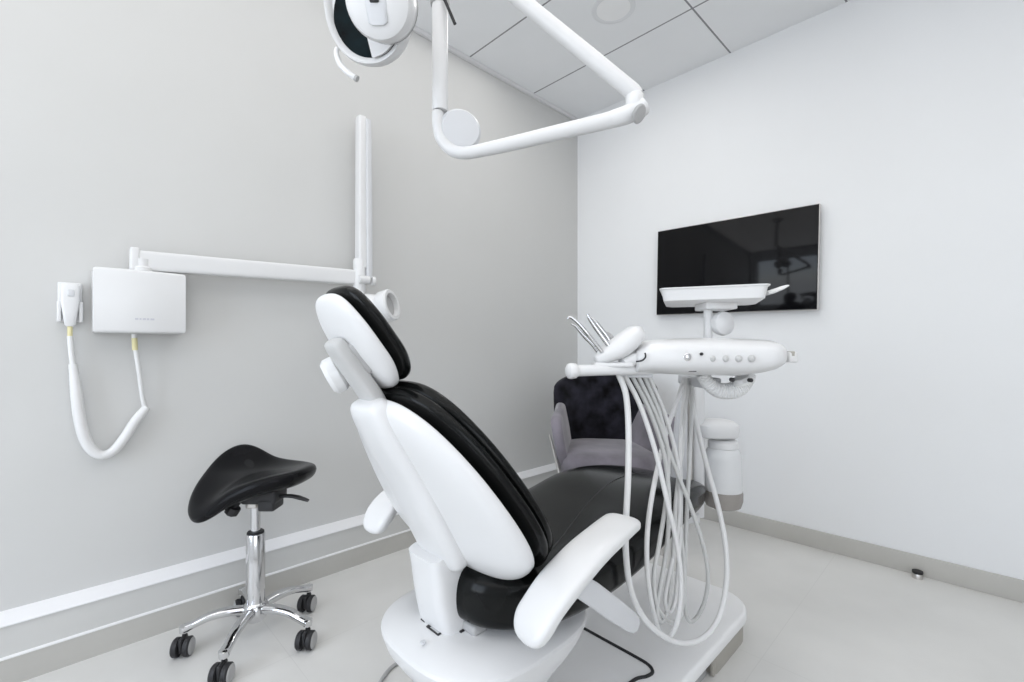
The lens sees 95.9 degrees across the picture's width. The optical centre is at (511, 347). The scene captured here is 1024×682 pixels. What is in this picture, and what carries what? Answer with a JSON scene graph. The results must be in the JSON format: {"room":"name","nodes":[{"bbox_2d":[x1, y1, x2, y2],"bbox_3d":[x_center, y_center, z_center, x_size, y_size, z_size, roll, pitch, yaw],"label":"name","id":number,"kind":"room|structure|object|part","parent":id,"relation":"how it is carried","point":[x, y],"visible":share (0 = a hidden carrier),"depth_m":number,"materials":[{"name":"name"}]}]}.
{"room":"dental clinic","nodes":[
{"label":"dental clinic","id":0,"kind":"room"},
{"bbox_2d":[0,0,577,611],"bbox_3d":[-1.427,-0.371,1.977,5.300,2.970,0.200,0,0,-44],"label":"wall","id":1,"kind":"structure","parent":0,"point":[209,128],"depth_m":2.01,"materials":[{"name":"grey paint"}]},
{"bbox_2d":[57,282,82,322],"bbox_3d":[-1.586,-0.164,1.658,0.068,0.144,0.032,0,0,-44],"label":"holder","id":2,"kind":"object","parent":1,"relation":"attached to","point":[59,309],"visible":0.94,"depth_m":1.65,"materials":[{"name":"white plastic"}]},
{"bbox_2d":[60,283,149,459],"bbox_3d":[-1.495,0.091,1.708,0.253,0.643,0.054,0,0,-44],"label":"hose","id":3,"kind":"object","parent":2,"relation":"hanging from","point":[69,292],"visible":1,"depth_m":1.65,"materials":[{"name":"white plastic"}]},
{"bbox_3d":[-1.570,0.018,1.648,0.027,0.123,0.017,0,0,-44],"label":"cord","id":4,"kind":"part","parent":3,"relation":"part of","materials":[{"name":"white plastic"}]},
{"bbox_3d":[-1.493,0.234,1.721,0.232,0.356,0.035,0,0,-44],"label":"coiled cord","id":5,"kind":"part","parent":3,"relation":"part of","materials":[{"name":"white plastic"}]},
{"bbox_3d":[-1.427,0.094,1.770,0.017,0.295,0.058,0,0,9],"label":"cord","id":6,"kind":"part","parent":3,"relation":"part of","materials":[{"name":"white plastic"}]},
{"bbox_2d":[0,529,416,681],"bbox_3d":[-1.339,1.069,1.878,5.287,0.091,0.064,0,0,-44],"label":"baseboard","id":7,"kind":"structure","parent":1,"relation":"attached to","point":[24,667],"depth_m":1.81,"materials":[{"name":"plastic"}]},
{"bbox_2d":[92,115,399,333],"bbox_3d":[-1.034,-0.618,1.983,1.146,1.125,0.297,0,0,-41],"label":"dental x-ray machine","id":8,"kind":"object","parent":1,"relation":"attached to","point":[147,297],"visible":0.85,"depth_m":1.82,"materials":[{"name":"white plastic"}]},
{"bbox_3d":[-1.089,-0.344,2.063,0.938,0.104,0.045,0,0,-44],"label":"extension arm","id":9,"kind":"part","parent":8,"relation":"part of","materials":[{"name":"white plastic"}]},
{"bbox_3d":[-0.772,-0.795,2.361,0.046,0.772,0.060,0,0,-44],"label":"arm","id":10,"kind":"part","parent":8,"relation":"part of","materials":[{"name":"white plastic"}]},
{"bbox_3d":[-0.749,-0.346,2.334,0.054,0.040,0.040,0,0,-44],"label":"locking knob","id":11,"kind":"part","parent":8,"relation":"part of","materials":[{"name":"white plastic"}]},
{"bbox_3d":[-0.742,-0.764,2.374,0.034,0.810,0.050,0,0,-44],"label":"arm","id":12,"kind":"part","parent":8,"relation":"part of","materials":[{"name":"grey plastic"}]},
{"bbox_2d":[0,470,556,657],"bbox_3d":[-1.341,0.970,1.880,5.287,0.109,0.058,0,0,-44],"label":"trim","id":13,"kind":"structure","parent":1,"relation":"attached to","point":[32,633],"depth_m":1.82,"materials":[{"name":"grey paint"}]},
{"bbox_2d":[0,463,556,627],"bbox_3d":[-1.339,0.900,1.878,5.287,0.030,0.064,0,0,-44],"label":"trim","id":14,"kind":"structure","parent":1,"relation":"attached to","point":[34,610],"depth_m":1.83,"materials":[{"name":"white paint"}]},
{"bbox_2d":[413,26,578,119],"bbox_3d":[-1.348,-1.844,1.897,5.280,0.024,0.024,0,0,-44],"label":"trim","id":15,"kind":"structure","parent":1,"relation":"attached to","point":[416,29],"depth_m":3.11,"materials":[{"name":"white metal"}]},
{"bbox_2d":[23,518,1023,681],"bbox_3d":[0.150,1.164,0.372,5.700,0.100,4.700,0,0,-44],"label":"floor","id":16,"kind":"structure","parent":0,"point":[813,614],"depth_m":1.82,"materials":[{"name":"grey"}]},
{"bbox_2d":[169,444,316,681],"bbox_3d":[-0.990,0.757,1.774,0.511,0.714,0.492,0,0,-44],"label":"stool","id":17,"kind":"object","parent":16,"relation":"on","point":[250,476],"visible":1,"depth_m":1.72,"materials":[{"name":"black leather"}]},
{"bbox_3d":[-1.111,1.007,1.722,0.217,0.061,0.037,0,0,-23],"label":"leg","id":18,"kind":"part","parent":17,"relation":"part of","materials":[{"name":"silver metal"}]},
{"bbox_3d":[-1.017,0.577,1.702,0.050,0.079,0.075,0,0,24],"label":"tilt knob","id":19,"kind":"part","parent":17,"relation":"part of","materials":[{"name":"plastic"}]},
{"bbox_3d":[-0.973,1.007,1.639,0.037,0.061,0.217,0,0,-5],"label":"leg","id":20,"kind":"part","parent":17,"relation":"part of","materials":[{"name":"silver metal"}]},
{"bbox_3d":[-1.075,1.007,1.878,0.037,0.061,0.217,0,0,-41],"label":"leg","id":21,"kind":"part","parent":17,"relation":"part of","materials":[{"name":"silver metal"}]},
{"bbox_3d":[-0.985,0.509,1.775,0.424,0.219,0.340,0,0,0],"label":"seat","id":22,"kind":"part","parent":17,"relation":"part of","materials":[{"name":"black leather"}]},
{"bbox_3d":[-0.852,1.007,1.744,0.217,0.061,0.037,0,0,13],"label":"leg","id":23,"kind":"part","parent":17,"relation":"part of","materials":[{"name":"silver metal"}]},
{"bbox_3d":[-0.915,1.007,1.892,0.037,0.061,0.217,0,0,31],"label":"leg","id":24,"kind":"part","parent":17,"relation":"part of","materials":[{"name":"silver metal"}]},
{"bbox_3d":[-0.827,0.560,1.725,0.137,0.028,0.024,0,0,0],"label":"height lever","id":25,"kind":"part","parent":17,"relation":"part of","materials":[{"name":"plastic"}]},
{"bbox_2d":[379,662,397,681],"bbox_3d":[-0.564,1.107,1.092,0.284,0.011,1.199,0,0,31],"label":"cable","id":26,"kind":"object","parent":16,"relation":"on","point":[393,665],"visible":0.27,"depth_m":1.58,"materials":[{"name":"grey plastic"}]},
{"bbox_2d":[315,285,745,681],"bbox_3d":[0.191,0.493,1.482,1.597,1.242,0.736,0,0,-44],"label":"dental chair","id":27,"kind":"object","parent":16,"relation":"on","point":[514,582],"visible":0.98,"depth_m":1.03,"materials":[{"name":"white plastic"}]},
{"bbox_3d":[-0.388,0.059,1.013,0.062,0.081,0.082,0,0,-21],"label":"locking knob","id":28,"kind":"part","parent":27,"relation":"part of","materials":[{"name":"white plastic"}]},
{"bbox_2d":[326,285,410,379],"bbox_3d":[-0.309,-0.028,0.993,0.155,0.199,0.210,0,0,-44],"label":"cushion","id":29,"kind":"object","parent":27,"relation":"on","point":[361,344],"depth_m":0.92,"materials":[{"name":"white plastic"}]},
{"bbox_3d":[-0.283,0.453,1.457,0.375,0.162,0.108,0,0,-44],"label":"armrest","id":30,"kind":"part","parent":27,"relation":"part of","materials":[{"name":"white plastic"}]},
{"bbox_2d":[380,387,548,566],"bbox_3d":[-0.166,0.305,1.109,0.307,0.442,0.551,0,0,-44],"label":"backrest cushion","id":31,"kind":"object","parent":27,"relation":"on","point":[463,504],"depth_m":0.94,"materials":[{"name":"black leather"}]},
{"bbox_3d":[-0.152,0.293,1.122,0.307,0.442,0.543,0,0,-44],"label":"panel","id":32,"kind":"part","parent":27,"relation":"part of","materials":[{"name":"white plastic"}]},
{"bbox_3d":[0.158,0.491,1.008,0.375,0.162,0.108,0,0,-44],"label":"armrest","id":33,"kind":"part","parent":27,"relation":"part of","materials":[{"name":"white plastic"}]},
{"bbox_2d":[456,465,705,629],"bbox_3d":[0.245,0.563,1.535,1.176,0.195,0.526,0,0,-44],"label":"seat cushion","id":34,"kind":"object","parent":27,"relation":"on","point":[490,595],"depth_m":1.31,"materials":[{"name":"black leather"}]},
{"bbox_3d":[0.392,1.020,1.649,1.075,0.047,0.556,0,0,-44],"label":"plate","id":35,"kind":"part","parent":27,"relation":"part of","materials":[{"name":"white plastic"}]},
{"bbox_2d":[565,302,797,645],"bbox_3d":[0.509,0.365,1.502,0.636,1.003,0.810,0,0,9],"label":"dental delivery unit","id":36,"kind":"object","parent":27,"relation":"attached to","point":[694,360],"visible":0.98,"depth_m":1.28,"materials":[{"name":"white plastic"}]},
{"bbox_3d":[0.152,0.058,1.171,0.030,0.041,0.041,0,0,-16],"label":"rail knob","id":37,"kind":"part","parent":36,"relation":"part of","materials":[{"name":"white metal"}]},
{"bbox_2d":[571,323,597,352],"bbox_3d":[0.196,-0.023,1.220,0.082,0.084,0.011,0,0,0],"label":"dental handpiece","id":38,"kind":"object","parent":36,"relation":"on","point":[581,333],"visible":0.81,"depth_m":1.22,"materials":[{"name":"silver metal"}]},
{"bbox_3d":[0.212,-0.007,1.220,0.048,0.053,0.011,0,0,0],"label":"handle","id":39,"kind":"part","parent":38,"relation":"part of","materials":[{"name":"silver metal"}]},
{"bbox_2d":[567,316,603,352],"bbox_3d":[0.189,-0.034,1.182,0.096,0.096,0.015,0,0,-8],"label":"syringe","id":40,"kind":"object","parent":36,"relation":"on","point":[576,321],"visible":1,"depth_m":1.18,"materials":[{"name":"silver metal"}]},
{"bbox_3d":[0.208,-0.018,1.184,0.057,0.064,0.012,0,0,-12],"label":"handle","id":41,"kind":"part","parent":40,"relation":"part of","materials":[{"name":"silver metal"}]},
{"bbox_2d":[587,314,609,346],"bbox_3d":[0.228,-0.041,1.200,0.068,0.095,0.012,0,0,0],"label":"handpiece","id":42,"kind":"object","parent":36,"relation":"on","point":[597,330],"visible":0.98,"depth_m":1.20,"materials":[{"name":"silver metal"}]},
{"bbox_3d":[0.238,-0.023,1.200,0.047,0.059,0.012,0,0,0],"label":"handle","id":43,"kind":"part","parent":42,"relation":"part of","materials":[{"name":"silver metal"}]},
{"bbox_2d":[590,316,610,340],"bbox_3d":[0.241,-0.041,1.235,0.068,0.087,0.013,0,0,0],"label":"suction tip","id":44,"kind":"object","parent":36,"relation":"on","point":[599,326],"visible":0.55,"depth_m":1.23,"materials":[{"name":"silver metal"}]},
{"bbox_3d":[0.255,-0.025,1.235,0.041,0.056,0.012,0,0,0],"label":"handle","id":45,"kind":"part","parent":44,"relation":"part of","materials":[{"name":"silver metal"}]},
{"bbox_3d":[0.273,0.056,1.205,0.258,0.034,0.030,0,0,-16],"label":"handle rail","id":46,"kind":"part","parent":36,"relation":"part of","materials":[{"name":"white plastic"}]},
{"bbox_3d":[0.444,0.023,1.174,0.020,0.020,0.012,0,0,0],"label":"knob","id":47,"kind":"part","parent":36,"relation":"part of","materials":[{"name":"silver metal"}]},
{"bbox_3d":[0.462,0.619,1.690,0.611,0.195,0.122,0,0,-30],"label":"support arm","id":48,"kind":"part","parent":36,"relation":"part of","materials":[{"name":"white plastic"}]},
{"bbox_3d":[0.723,0.329,1.800,0.046,0.425,0.046,0,0,0],"label":"post","id":49,"kind":"part","parent":36,"relation":"part of","materials":[{"name":"white plastic"}]},
{"bbox_2d":[695,302,736,337],"bbox_3d":[0.617,-0.076,1.400,0.125,0.122,0.125,0,0,-44],"label":"joint","id":50,"kind":"object","parent":36,"relation":"on","point":[722,323],"depth_m":1.37,"materials":[{"name":"white plastic"}]},
{"bbox_2d":[705,439,743,511],"bbox_3d":[0.822,0.487,1.800,0.143,0.265,0.143,0,0,-44],"label":"water bottle","id":51,"kind":"object","parent":36,"relation":"hanging from","point":[724,456],"visible":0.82,"depth_m":1.74,"materials":[{"name":"white plastic"}]},
{"bbox_2d":[660,283,788,306],"bbox_3d":[0.630,-0.155,1.399,0.340,0.041,0.254,0,0,21],"label":"tray","id":52,"kind":"object","parent":36,"relation":"on","point":[743,294],"visible":0.99,"depth_m":1.30,"materials":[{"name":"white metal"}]},
{"bbox_2d":[733,375,750,386],"bbox_3d":[0.666,0.096,1.335,0.050,0.035,0.050,0,0,-44],"label":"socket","id":53,"kind":"object","parent":36,"relation":"attached to","point":[740,380],"depth_m":1.32,"materials":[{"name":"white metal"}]},
{"bbox_3d":[0.257,1.078,1.527,0.670,0.072,0.502,0,0,-44],"label":"kick panel","id":54,"kind":"part","parent":27,"relation":"part of","materials":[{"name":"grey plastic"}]},
{"bbox_3d":[0.637,1.078,1.887,0.368,0.072,0.530,0,0,-44],"label":"kick panel","id":55,"kind":"part","parent":27,"relation":"part of","materials":[{"name":"white plastic"}]},
{"bbox_2d":[549,375,674,555],"bbox_3d":[0.608,0.644,2.842,0.746,0.944,0.694,0,0,6],"label":"armchair","id":56,"kind":"object","parent":16,"relation":"on","point":[588,417],"visible":0.62,"depth_m":3.01,"materials":[{"name":"fabric"}]},
{"bbox_3d":[0.252,0.804,2.614,0.056,0.623,0.085,0,0,-30],"label":"leg","id":57,"kind":"part","parent":56,"relation":"part of","materials":[{"name":"metal"}]},
{"bbox_3d":[0.307,0.529,2.820,0.111,0.350,0.466,0,0,11],"label":"armrest","id":58,"kind":"part","parent":56,"relation":"part of","materials":[{"name":"grey fabric"}]},
{"bbox_3d":[0.616,0.440,3.076,0.669,0.536,0.225,0,0,9],"label":"backrest","id":59,"kind":"part","parent":56,"relation":"part of","materials":[{"name":"fabric"}]},
{"bbox_3d":[0.572,0.664,2.801,0.580,0.160,0.600,0,0,10],"label":"seat","id":60,"kind":"part","parent":56,"relation":"part of","materials":[{"name":"grey fabric"}]},
{"bbox_3d":[0.841,0.529,2.732,0.125,0.350,0.516,0,0,-14],"label":"armrest","id":61,"kind":"part","parent":56,"relation":"part of","materials":[{"name":"grey fabric"}]},
{"bbox_2d":[912,569,923,579],"bbox_3d":[1.963,1.095,2.237,0.044,0.037,0.044,0,0,-44],"label":"door stop","id":62,"kind":"object","parent":16,"relation":"on","point":[917,574],"visible":1,"depth_m":2.22,"materials":[{"name":"metal"}]},
{"bbox_2d":[415,0,849,118],"bbox_3d":[0.150,-1.906,0.372,5.700,0.100,4.700,0,0,-44],"label":"ceiling","id":63,"kind":"structure","parent":0,"point":[661,41],"depth_m":2.75,"materials":[{"name":"tile"}]},
{"bbox_2d":[323,0,648,159],"bbox_3d":[-0.056,-1.193,1.159,0.824,1.327,0.363,0,0,4],"label":"light","id":64,"kind":"object","parent":63,"relation":"hanging from","point":[371,33],"visible":1,"depth_m":1.21,"materials":[{"name":"white plastic"}]},
{"bbox_3d":[-0.403,-0.683,1.103,0.083,0.103,0.027,0,0,33],"label":"handle","id":65,"kind":"part","parent":64,"relation":"part of","materials":[{"name":"white plastic"}]},
{"bbox_3d":[-0.365,-0.811,1.149,0.172,0.162,0.085,0,0,17],"label":"reflector glass","id":66,"kind":"part","parent":64,"relation":"part of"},
{"bbox_3d":[-0.203,-0.819,1.300,0.045,0.304,0.045,0,0,-44],"label":"light stem","id":67,"kind":"part","parent":64,"relation":"part of","materials":[{"name":"white plastic"}]},
{"bbox_3d":[-0.172,-0.926,1.270,0.038,0.075,0.009,0,0,0],"label":"release rod","id":68,"kind":"part","parent":64,"relation":"part of","materials":[{"name":"metal"}]},
{"bbox_3d":[0.051,-0.597,1.267,0.556,0.135,0.046,0,0,9],"label":"arm","id":69,"kind":"part","parent":64,"relation":"part of","materials":[{"name":"white plastic"}]},
{"bbox_3d":[-0.004,-0.955,1.240,0.697,0.608,0.043,0,0,3],"label":"arm","id":70,"kind":"part","parent":64,"relation":"part of","materials":[{"name":"white plastic"}]},
{"bbox_2d":[591,0,635,23],"bbox_3d":[0.555,-1.855,2.529,0.236,0.003,0.236,0,0,-44],"label":"recessed light","id":71,"kind":"object","parent":63,"relation":"in","point":[603,11],"visible":1,"depth_m":2.54,"materials":[{"name":"white plastic"}]},
{"bbox_2d":[596,0,629,20],"bbox_3d":[0.555,-1.855,2.529,0.182,0.003,0.182,0,0,-44],"label":"diffuser","id":72,"kind":"object","parent":71,"relation":"attached to","point":[606,10],"depth_m":2.54,"materials":[{"name":"white plastic"}]},
{"bbox_2d":[578,0,1023,579],"bbox_3d":[2.112,-0.371,2.300,0.200,2.970,4.700,0,0,-44],"label":"wall","id":73,"kind":"structure","parent":0,"point":[897,423],"depth_m":2.42,"materials":[{"name":"white paint"}]},
{"bbox_2d":[656,203,820,314],"bbox_3d":[1.359,-0.509,2.883,0.056,0.599,0.968,0,0,-44],"label":"television","id":74,"kind":"object","parent":73,"relation":"attached to","point":[779,248],"visible":0.94,"depth_m":2.76,"materials":[{"name":"glass"}]},
{"bbox_2d":[703,503,1023,602],"bbox_3d":[2.036,1.065,2.225,0.012,0.097,4.300,0,0,-44],"label":"baseboard","id":75,"kind":"structure","parent":73,"relation":"attached to","point":[995,584],"depth_m":2.36,"materials":[{"name":"plastic"}]}
]}

